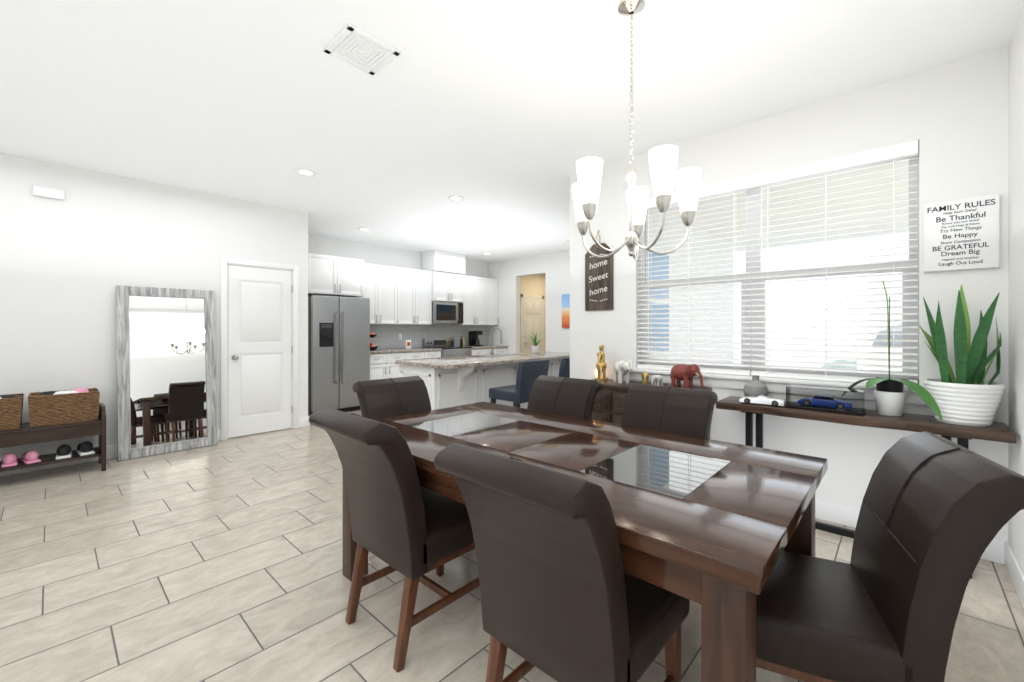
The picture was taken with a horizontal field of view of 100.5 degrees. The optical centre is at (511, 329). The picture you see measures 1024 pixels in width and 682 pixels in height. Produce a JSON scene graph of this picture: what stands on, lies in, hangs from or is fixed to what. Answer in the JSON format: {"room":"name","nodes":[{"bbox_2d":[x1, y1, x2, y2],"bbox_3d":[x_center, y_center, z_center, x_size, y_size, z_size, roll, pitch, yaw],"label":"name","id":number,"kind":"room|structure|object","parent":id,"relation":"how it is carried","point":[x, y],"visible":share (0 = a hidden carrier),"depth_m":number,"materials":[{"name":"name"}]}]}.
{"room":"dining room","nodes":[
{"label":"dining room","id":0,"kind":"room"},
{"bbox_2d":[0,153,307,460],"bbox_3d":[-4.470,-0.130,4.668,1.300,2.820,3.820,0,0,43],"label":"wall","id":1,"kind":"structure","parent":0,"point":[81,251],"depth_m":4.16,"materials":[{"name":"paint"}]},
{"bbox_2d":[33,185,64,199],"bbox_3d":[-4.254,-1.255,3.912,0.039,0.090,0.200,0,0,43],"label":"door chime","id":2,"kind":"object","parent":1,"relation":"attached to","point":[47,192],"visible":0.98,"depth_m":3.90,"materials":[{"name":"white plastic"}]},
{"bbox_2d":[220,257,298,439],"bbox_3d":[-3.119,0.223,5.266,0.160,2.115,0.860,0,0,43],"label":"door frame","id":3,"kind":"structure","parent":1,"relation":"attached to","point":[225,262],"depth_m":5.00,"materials":[{"name":"white wood"}]},
{"bbox_2d":[228,265,292,437],"bbox_3d":[-3.060,0.257,5.220,0.122,2.022,0.710,0,0,43],"label":"pantry door","id":4,"kind":"structure","parent":3,"relation":"attached to","point":[260,349],"depth_m":5.21,"materials":[{"name":"white wood"}]},
{"bbox_2d":[308,234,487,348],"bbox_3d":[-2.157,-0.130,8.247,0.140,2.820,4.860,0,0,43],"label":"wall","id":5,"kind":"structure","parent":0,"point":[377,254],"depth_m":7.79,"materials":[{"name":"paint"}]},
{"bbox_2d":[308,253,311,293],"bbox_3d":[-3.318,-0.837,6.422,0.595,0.605,0.314,0,0,43],"label":"upper cabinet","id":6,"kind":"object","parent":5,"relation":"attached to","point":[309,254],"depth_m":6.33,"materials":[{"name":"white wood"}]},
{"bbox_2d":[308,254,363,297],"bbox_3d":[-2.940,-0.837,6.832,0.595,0.605,0.912,0,0,43],"label":"upper cabinet","id":7,"kind":"object","parent":5,"relation":"attached to","point":[331,275],"depth_m":6.63,"materials":[{"name":"white wood"}]},
{"bbox_2d":[364,263,399,324],"bbox_3d":[-2.442,-0.616,7.570,0.330,1.047,0.828,0,0,43],"label":"upper cabinet","id":8,"kind":"object","parent":5,"relation":"attached to","point":[381,282],"depth_m":7.52,"materials":[{"name":"white wood"}]},
{"bbox_2d":[400,267,431,324],"bbox_3d":[-1.960,-0.616,8.094,0.330,1.047,0.828,0,0,43],"label":"upper cabinet","id":9,"kind":"object","parent":5,"relation":"attached to","point":[400,296],"depth_m":8.01,"materials":[{"name":"white wood"}]},
{"bbox_2d":[370,324,487,348],"bbox_3d":[-1.701,0.135,8.629,0.012,0.448,3.391,0,0,43],"label":"backsplash","id":10,"kind":"structure","parent":5,"relation":"attached to","point":[390,336],"depth_m":8.44,"materials":[{"name":"tile"}]},
{"bbox_2d":[422,250,464,273],"bbox_3d":[-1.384,-1.339,8.649,0.427,0.394,0.780,0,0,43],"label":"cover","id":11,"kind":"object","parent":5,"relation":"attached to","point":[446,262],"depth_m":8.43,"materials":[{"name":"white wood"}]},
{"bbox_2d":[432,270,463,301],"bbox_3d":[-1.396,-0.847,8.660,0.395,0.585,0.760,0,0,43],"label":"upper cabinet","id":12,"kind":"object","parent":5,"relation":"attached to","point":[445,287],"depth_m":8.49,"materials":[{"name":"white wood"}]},
{"bbox_2d":[432,301,462,323],"bbox_3d":[-1.383,-0.335,8.648,0.431,0.430,0.750,0,0,43],"label":"over-the-range microwave","id":13,"kind":"object","parent":12,"relation":"attached to","point":[447,312],"visible":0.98,"depth_m":8.50,"materials":[{"name":"silver metal"}]},
{"bbox_2d":[452,275,487,324],"bbox_3d":[-0.895,-0.616,9.252,0.330,1.047,0.779,0,0,43],"label":"upper cabinet","id":14,"kind":"object","parent":5,"relation":"attached to","point":[475,304],"depth_m":9.13,"materials":[{"name":"white wood"}]},
{"bbox_2d":[488,278,497,324],"bbox_3d":[-0.569,-0.616,9.607,0.330,1.047,0.418,0,0,43],"label":"upper cabinet","id":15,"kind":"object","parent":5,"relation":"attached to","point":[492,283],"depth_m":9.52,"materials":[{"name":"white wood"}]},
{"bbox_2d":[0,410,1023,681],"bbox_3d":[0.100,1.330,5.043,7.800,0.100,10.840,0,0,43],"label":"floor","id":16,"kind":"structure","parent":0,"point":[222,560],"depth_m":2.09,"materials":[{"name":"tile"}]},
{"bbox_2d":[0,403,105,471],"bbox_3d":[-4.144,0.993,3.627,0.390,0.575,0.970,0,0,43],"label":"bench","id":17,"kind":"object","parent":16,"relation":"on","point":[25,434],"visible":0.85,"depth_m":3.67,"materials":[{"name":"brown wood"}]},
{"bbox_2d":[0,393,23,430],"bbox_3d":[-4.303,0.681,3.459,0.334,0.274,0.433,0,0,43],"label":"basket","id":18,"kind":"object","parent":17,"relation":"on","point":[11,408],"visible":1,"depth_m":3.47,"materials":[{"name":"wicker"}]},
{"bbox_2d":[1,450,40,467],"bbox_3d":[-4.140,1.071,3.598,0.257,0.104,0.217,0,0,43],"label":"slippers","id":19,"kind":"object","parent":17,"relation":"on","point":[12,459],"visible":1,"depth_m":3.55,"materials":[{"name":"pink fabric"}]},
{"bbox_2d":[27,388,99,427],"bbox_3d":[-3.992,0.677,3.798,0.334,0.282,0.433,0,0,43],"label":"basket","id":20,"kind":"object","parent":17,"relation":"on","point":[47,408],"visible":1,"depth_m":3.70,"materials":[{"name":"wicker"}]},
{"bbox_2d":[55,444,71,459],"bbox_3d":[-3.980,1.065,3.782,0.096,0.115,0.270,0,0,-44],"label":"sneaker","id":21,"kind":"object","parent":17,"relation":"on","point":[63,451],"depth_m":3.70,"materials":[{"name":"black fabric"}]},
{"bbox_2d":[75,441,94,455],"bbox_3d":[-3.892,1.065,3.878,0.270,0.115,0.096,0,0,37],"label":"sneaker","id":22,"kind":"object","parent":17,"relation":"on","point":[85,448],"depth_m":3.81,"materials":[{"name":"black fabric"}]},
{"bbox_2d":[0,429,219,475],"bbox_3d":[-4.308,1.215,3.869,0.020,0.130,2.805,0,0,43],"label":"baseboard","id":23,"kind":"structure","parent":16,"relation":"on","point":[111,450],"depth_m":4.00,"materials":[{"name":"wood"}]},
{"bbox_2d":[116,285,217,460],"bbox_3d":[-3.603,0.419,4.481,0.042,1.720,0.820,-7,-5,42],"label":"floor mirror","id":24,"kind":"object","parent":16,"relation":"on","point":[166,372],"visible":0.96,"depth_m":4.45,"materials":[{"name":"grey wood"}]},
{"bbox_2d":[299,416,309,426],"bbox_3d":[-2.873,1.215,5.802,0.516,0.130,0.020,0,0,43],"label":"baseboard","id":25,"kind":"structure","parent":16,"relation":"on","point":[304,421],"depth_m":5.58,"materials":[{"name":"white wood"}]},
{"bbox_2d":[308,295,369,414],"bbox_3d":[-2.839,0.390,6.734,0.818,1.780,0.910,0,0,43],"label":"fridge","id":26,"kind":"object","parent":16,"relation":"on","point":[338,347],"visible":0.85,"depth_m":6.42,"materials":[{"name":"metal"}]},
{"bbox_2d":[370,353,409,379],"bbox_3d":[-2.337,0.843,7.473,0.615,0.875,0.828,0,0,43],"label":"base cabinet","id":27,"kind":"object","parent":16,"relation":"on","point":[383,365],"depth_m":7.23,"materials":[{"name":"white wood"}]},
{"bbox_2d":[370,349,437,352],"bbox_3d":[-2.089,0.382,7.727,0.637,0.040,1.543,0,0,43],"label":"countertop","id":28,"kind":"structure","parent":27,"relation":"on","point":[377,350],"depth_m":7.63,"materials":[{"name":"grey stone"}]},
{"bbox_2d":[370,333,378,349],"bbox_3d":[-2.432,0.180,7.372,0.234,0.360,0.234,0,0,43],"label":"fruit basket","id":29,"kind":"object","parent":28,"relation":"on","point":[372,346],"visible":0.71,"depth_m":7.33,"materials":[{"name":"orange food"}]},
{"bbox_2d":[404,340,410,348],"bbox_3d":[-1.962,0.281,7.985,0.092,0.160,0.110,0,0,43],"label":"canister","id":30,"kind":"object","parent":28,"relation":"on","point":[407,344],"visible":1,"depth_m":7.95,"materials":[{"name":"white ceramic"}]},
{"bbox_2d":[352,376,430,486],"bbox_3d":[-0.625,0.804,2.694,0.686,0.956,0.470,0,0,43],"label":"dining chair","id":31,"kind":"object","parent":16,"relation":"on","point":[378,399],"visible":0.27,"depth_m":2.77,"materials":[{"name":"leather"}]},
{"bbox_2d":[309,407,479,671],"bbox_3d":[-0.445,0.804,1.865,0.470,0.956,0.686,0,0,43],"label":"dining chair","id":32,"kind":"object","parent":16,"relation":"on","point":[408,527],"visible":0.88,"depth_m":1.68,"materials":[{"name":"leather"}]},
{"bbox_2d":[410,349,441,358],"bbox_3d":[-1.855,0.843,7.997,0.615,0.875,0.828,0,0,43],"label":"base cabinet","id":33,"kind":"object","parent":16,"relation":"on","point":[412,355],"depth_m":7.83,"materials":[{"name":"white wood"}]},
{"bbox_2d":[422,338,471,356],"bbox_3d":[-1.279,0.730,8.553,0.713,1.100,0.750,0,0,43],"label":"range","id":34,"kind":"object","parent":16,"relation":"on","point":[448,347],"visible":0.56,"depth_m":8.51,"materials":[{"name":"silver metal"}]},
{"bbox_2d":[395,359,560,409],"bbox_3d":[-0.101,0.842,5.676,0.911,0.876,2.684,0,0,43],"label":"kitchen island","id":35,"kind":"object","parent":16,"relation":"on","point":[456,381],"depth_m":4.87,"materials":[{"name":"wood"}]},
{"bbox_2d":[395,351,569,370],"bbox_3d":[-0.096,0.382,5.672,1.020,0.040,2.780,0,0,43],"label":"island countertop","id":36,"kind":"structure","parent":35,"relation":"on","point":[473,360],"depth_m":5.12,"materials":[{"name":"grey stone"}]},
{"bbox_2d":[491,326,501,354],"bbox_3d":[-0.203,0.159,6.065,0.219,0.402,0.102,0,0,43],"label":"island faucet","id":37,"kind":"object","parent":36,"relation":"on","point":[492,352],"visible":1,"depth_m":6.09,"materials":[{"name":"silver metal"}]},
{"bbox_2d":[526,332,545,352],"bbox_3d":[0.353,0.195,6.489,0.481,0.332,0.425,0,0,43],"label":"potted plant","id":38,"kind":"object","parent":36,"relation":"on","point":[535,348],"visible":1,"depth_m":6.49,"materials":[{"name":"green plant"}]},
{"bbox_2d":[472,349,497,354],"bbox_3d":[-0.790,0.843,9.156,0.615,0.875,0.779,0,0,43],"label":"base cabinet","id":39,"kind":"object","parent":16,"relation":"on","point":[474,351],"depth_m":8.90,"materials":[{"name":"white wood"}]},
{"bbox_2d":[462,345,507,348],"bbox_3d":[-0.681,0.382,9.258,0.637,0.040,1.084,0,0,43],"label":"countertop","id":40,"kind":"structure","parent":39,"relation":"on","point":[484,346],"depth_m":9.04,"materials":[{"name":"grey stone"}]},
{"bbox_2d":[460,336,463,345],"bbox_3d":[-1.071,0.251,9.000,0.051,0.220,0.054,0,0,43],"label":"oil bottle","id":41,"kind":"object","parent":40,"relation":"on","point":[462,342],"depth_m":8.99,"materials":[{"name":"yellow glass"}]},
{"bbox_2d":[469,331,482,345],"bbox_3d":[-0.790,0.195,9.217,0.240,0.330,0.200,0,0,43],"label":"coffee maker","id":42,"kind":"object","parent":40,"relation":"on","point":[474,340],"visible":1,"depth_m":9.16,"materials":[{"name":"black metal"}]},
{"bbox_2d":[498,349,507,353],"bbox_3d":[-0.464,0.843,9.511,0.615,0.875,0.418,0,0,43],"label":"base cabinet","id":43,"kind":"object","parent":16,"relation":"on","point":[500,351],"depth_m":9.34,"materials":[{"name":"white wood"}]},
{"bbox_2d":[489,359,549,407],"bbox_3d":[0.075,0.798,4.482,0.502,0.966,0.430,0,0,43],"label":"bar stool","id":44,"kind":"object","parent":16,"relation":"on","point":[530,372],"visible":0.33,"depth_m":4.28,"materials":[{"name":"blue leather"}]},
{"bbox_2d":[434,443,689,681],"bbox_3d":[0.181,0.804,1.290,0.470,0.956,0.686,0,0,43],"label":"dining chair","id":45,"kind":"object","parent":16,"relation":"on","point":[565,597],"visible":0.98,"depth_m":1.11,"materials":[{"name":"leather"}]},
{"bbox_2d":[559,357,569,377],"bbox_3d":[0.555,0.798,5.005,0.502,0.966,0.430,0,0,43],"label":"bar stool","id":46,"kind":"object","parent":16,"relation":"on","point":[564,369],"visible":0.02,"depth_m":4.72,"materials":[{"name":"blue leather"}]},
{"bbox_2d":[527,375,601,418],"bbox_3d":[0.192,0.804,2.721,0.470,0.956,0.686,0,0,43],"label":"dining chair","id":47,"kind":"object","parent":16,"relation":"on","point":[574,397],"visible":0.27,"depth_m":2.81,"materials":[{"name":"leather"}]},
{"bbox_2d":[343,402,827,681],"bbox_3d":[0.155,0.895,1.949,1.970,0.770,1.080,0,0,43],"label":"dining table","id":48,"kind":"object","parent":16,"relation":"on","point":[715,529],"visible":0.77,"depth_m":1.40,"materials":[{"name":"brown wood"}]},
{"bbox_2d":[591,379,711,423],"bbox_3d":[1.057,0.870,3.528,1.020,0.820,0.390,0,0,43],"label":"sideboard","id":49,"kind":"object","parent":16,"relation":"on","point":[609,402],"visible":0.12,"depth_m":3.53,"materials":[{"name":"brown wood"}]},
{"bbox_2d":[595,345,607,380],"bbox_3d":[0.800,0.296,3.843,0.134,0.324,0.201,0,0,43],"label":"figurine","id":50,"kind":"object","parent":49,"relation":"on","point":[601,367],"visible":1,"depth_m":3.82,"materials":[{"name":"gold metal"}]},
{"bbox_2d":[613,359,631,382],"bbox_3d":[0.960,0.353,3.645,0.247,0.212,0.208,0,0,43],"label":"elephant","id":51,"kind":"object","parent":49,"relation":"on","point":[621,368],"visible":1,"depth_m":3.62,"materials":[{"name":"white ceramic"}]},
{"bbox_2d":[641,373,662,385],"bbox_3d":[1.148,0.409,3.519,0.194,0.099,0.164,0,0,43],"label":"elephant figurine","id":52,"kind":"object","parent":49,"relation":"on","point":[658,379],"visible":1,"depth_m":3.47,"materials":[{"name":"gold metal"}]},
{"bbox_2d":[670,364,705,388],"bbox_3d":[1.353,0.360,3.283,0.294,0.198,0.145,0,0,43],"label":"elephant","id":53,"kind":"object","parent":49,"relation":"on","point":[684,373],"visible":0.98,"depth_m":3.26,"materials":[{"name":"ceramic"}]},
{"bbox_2d":[621,384,717,438],"bbox_3d":[0.722,0.804,2.233,0.470,0.956,0.686,0,0,43],"label":"dining chair","id":54,"kind":"object","parent":16,"relation":"on","point":[684,411],"visible":0.31,"depth_m":2.33,"materials":[{"name":"leather"}]},
{"bbox_2d":[716,396,1016,578],"bbox_3d":[2.047,0.892,2.643,1.375,0.775,0.354,0,0,43],"label":"console table","id":55,"kind":"object","parent":16,"relation":"on","point":[996,432],"visible":0.54,"depth_m":2.47,"materials":[{"name":"brown wood"}]},
{"bbox_2d":[743,375,767,395],"bbox_3d":[1.748,0.417,3.053,0.156,0.172,0.156,0,0,43],"label":"vase","id":56,"kind":"object","parent":55,"relation":"on","point":[755,386],"visible":0.85,"depth_m":3.01,"materials":[{"name":"ceramic"}]},
{"bbox_2d":[739,395,785,406],"bbox_3d":[1.688,0.475,2.870,0.265,0.057,0.122,0,0,43],"label":"model car","id":57,"kind":"object","parent":55,"relation":"on","point":[766,400],"visible":1,"depth_m":2.83,"materials":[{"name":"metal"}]},
{"bbox_2d":[785,384,866,415],"bbox_3d":[1.965,0.436,2.676,0.400,0.134,0.170,0,0,43],"label":"toy car","id":58,"kind":"object","parent":55,"relation":"on","point":[823,402],"visible":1,"depth_m":2.64,"materials":[{"name":"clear plastic"}]},
{"bbox_2d":[841,281,942,421],"bbox_3d":[2.207,0.106,2.507,0.454,0.796,0.342,0,0,43],"label":"orchid plant","id":59,"kind":"object","parent":55,"relation":"on","point":[889,394],"visible":1,"depth_m":2.47,"materials":[{"name":"green plant"}]},
{"bbox_2d":[918,285,1005,426],"bbox_3d":[2.407,0.129,2.287,0.330,0.750,0.363,0,0,43],"label":"snake plant","id":60,"kind":"object","parent":55,"relation":"on","point":[968,396],"visible":0.96,"depth_m":2.24,"materials":[{"name":"green plant"}]},
{"bbox_2d":[756,431,1023,681],"bbox_3d":[0.994,0.804,1.296,0.686,0.956,0.470,0,0,26],"label":"dining chair","id":61,"kind":"object","parent":16,"relation":"on","point":[937,513],"visible":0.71,"depth_m":1.12,"materials":[{"name":"leather"}]},
{"bbox_2d":[0,0,1023,262],"bbox_3d":[0.100,-1.590,5.043,7.800,0.100,10.840,0,0,43],"label":"ceiling","id":62,"kind":"structure","parent":0,"point":[502,116],"depth_m":2.78,"materials":[{"name":"paint"}]},
{"bbox_2d":[295,168,316,176],"bbox_3d":[-2.014,-1.534,4.162,0.200,0.012,0.200,0,0,43],"label":"recessed light","id":63,"kind":"object","parent":62,"relation":"in","point":[308,172],"visible":0.98,"depth_m":4.14,"materials":[{"name":"white"}]},
{"bbox_2d":[323,24,400,74],"bbox_3d":[-0.828,-1.533,2.350,0.300,0.013,0.300,0,0,43],"label":"ceiling vent","id":64,"kind":"object","parent":62,"relation":"in","point":[352,45],"visible":0.98,"depth_m":2.33,"materials":[{"name":"white metal"}]},
{"bbox_2d":[358,228,370,230],"bbox_3d":[-2.270,-1.534,6.543,0.200,0.012,0.200,0,0,43],"label":"recessed light","id":65,"kind":"object","parent":62,"relation":"in","point":[362,229],"visible":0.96,"depth_m":6.51,"materials":[{"name":"white"}]},
{"bbox_2d":[447,195,464,200],"bbox_3d":[-0.654,-1.534,4.976,0.200,0.012,0.200,0,0,43],"label":"recessed light","id":66,"kind":"object","parent":62,"relation":"in","point":[455,197],"visible":0.96,"depth_m":4.95,"materials":[{"name":"white plastic"}]},
{"bbox_2d":[572,0,701,259],"bbox_3d":[0.548,-0.943,2.033,0.595,1.193,0.614,0,0,43],"label":"chandelier","id":67,"kind":"object","parent":62,"relation":"hanging from","point":[665,174],"visible":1,"depth_m":1.96,"materials":[{"name":"white glass"}]},
{"bbox_2d":[488,251,569,352],"bbox_3d":[1.199,-0.130,8.366,4.640,2.820,0.140,0,0,43],"label":"wall","id":68,"kind":"structure","parent":0,"point":[553,267],"depth_m":9.05,"materials":[{"name":"paint"}]},
{"bbox_2d":[562,294,569,327],"bbox_3d":[1.201,-0.360,8.249,0.560,0.660,0.025,0,0,43],"label":"painting","id":69,"kind":"object","parent":68,"relation":"attached to","point":[565,310],"visible":0.21,"depth_m":8.35,"materials":[{"name":"fabric"}]},
{"bbox_2d":[520,274,545,351],"bbox_3d":[0.567,-0.130,10.442,0.140,2.820,2.060,0,0,43],"label":"wall","id":70,"kind":"structure","parent":0,"point":[533,285],"depth_m":10.36,"materials":[{"name":"beige paint"}]},
{"bbox_2d":[520,294,543,352],"bbox_3d":[0.518,0.230,10.202,0.108,2.100,0.860,0,0,43],"label":"hall door","id":71,"kind":"structure","parent":70,"relation":"in","point":[531,314],"depth_m":10.15,"materials":[{"name":"beige wood"}]},
{"bbox_2d":[570,174,581,378],"bbox_3d":[1.818,-0.130,5.508,0.140,2.820,3.510,0,0,43],"label":"wall","id":72,"kind":"structure","parent":0,"point":[575,237],"depth_m":4.22,"materials":[{"name":"paint"}]},
{"bbox_2d":[582,46,1007,540],"bbox_3d":[1.789,-0.130,3.246,2.880,2.820,0.140,0,0,43],"label":"wall","id":73,"kind":"structure","parent":0,"point":[952,118],"depth_m":2.72,"materials":[{"name":"paint"}]},
{"bbox_2d":[585,230,612,310],"bbox_3d":[0.818,-0.558,4.021,0.300,0.756,0.031,0,0,43],"label":"sign","id":74,"kind":"object","parent":73,"relation":"attached to","point":[598,283],"visible":0.96,"depth_m":4.02,"materials":[{"name":"brown wood"}]},
{"bbox_2d":[630,144,926,404],"bbox_3d":[1.802,-0.345,3.200,1.960,1.590,0.180,0,0,43],"label":"window","id":75,"kind":"structure","parent":73,"relation":"in","point":[912,188],"depth_m":3.11,"materials":[{"name":"plastic"}]},
{"bbox_2d":[637,140,917,385],"bbox_3d":[1.785,-0.396,3.182,1.812,1.484,0.090,0,0,43],"label":"window blinds","id":76,"kind":"object","parent":75,"relation":"attached to","point":[890,153],"visible":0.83,"depth_m":2.99,"materials":[{"name":"white plastic"}]},
{"bbox_2d":[815,499,1000,563],"bbox_3d":[1.621,1.215,3.292,2.850,0.130,0.020,0,0,43],"label":"baseboard","id":77,"kind":"structure","parent":73,"relation":"attached to","point":[1000,551],"depth_m":2.77,"materials":[{"name":"white wood"}]},
{"bbox_2d":[924,194,998,271],"bbox_3d":[2.554,-0.540,2.426,0.295,0.400,0.028,0,0,43],"label":"sign","id":78,"kind":"object","parent":73,"relation":"attached to","point":[961,234],"visible":1,"depth_m":2.41,"materials":[{"name":"fabric"}]},
{"bbox_2d":[1008,5,1023,571],"bbox_3d":[1.000,-0.130,0.364,0.140,2.820,5.170,0,0,43],"label":"wall","id":79,"kind":"structure","parent":0,"point":[1016,258],"depth_m":2.15,"materials":[{"name":"paint"}]},
{"bbox_2d":[1001,540,1023,608],"bbox_3d":[0.999,1.215,0.481,0.020,0.130,5.000,0,0,43],"label":"baseboard","id":80,"kind":"structure","parent":79,"relation":"attached to","point":[1008,558],"depth_m":2.12,"materials":[{"name":"white wood"}]},
{"label":"outside","id":81,"kind":"structure","parent":0,"visible":0},
{"bbox_2d":[822,354,856,368],"bbox_3d":[19.093,1.480,12.120,16.300,0.100,36.310,0,0,43],"label":"ground","id":82,"kind":"structure","parent":81,"point":[845,361],"depth_m":18.39,"materials":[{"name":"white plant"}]},
{"bbox_2d":[647,208,901,370],"bbox_3d":[11.837,-0.245,7.924,11.300,3.350,20.310,0,0,43],"label":"wall","id":83,"kind":"structure","parent":82,"relation":"on","point":[728,245],"depth_m":6.53,"materials":[{"name":"paint"}]},
{"bbox_2d":[872,323,901,345],"bbox_3d":[7.314,0.355,6.181,3.200,2.150,3.200,0,0,43],"label":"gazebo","id":84,"kind":"object","parent":82,"relation":"on","point":[891,337],"depth_m":6.84,"materials":[{"name":"white"}]}
]}

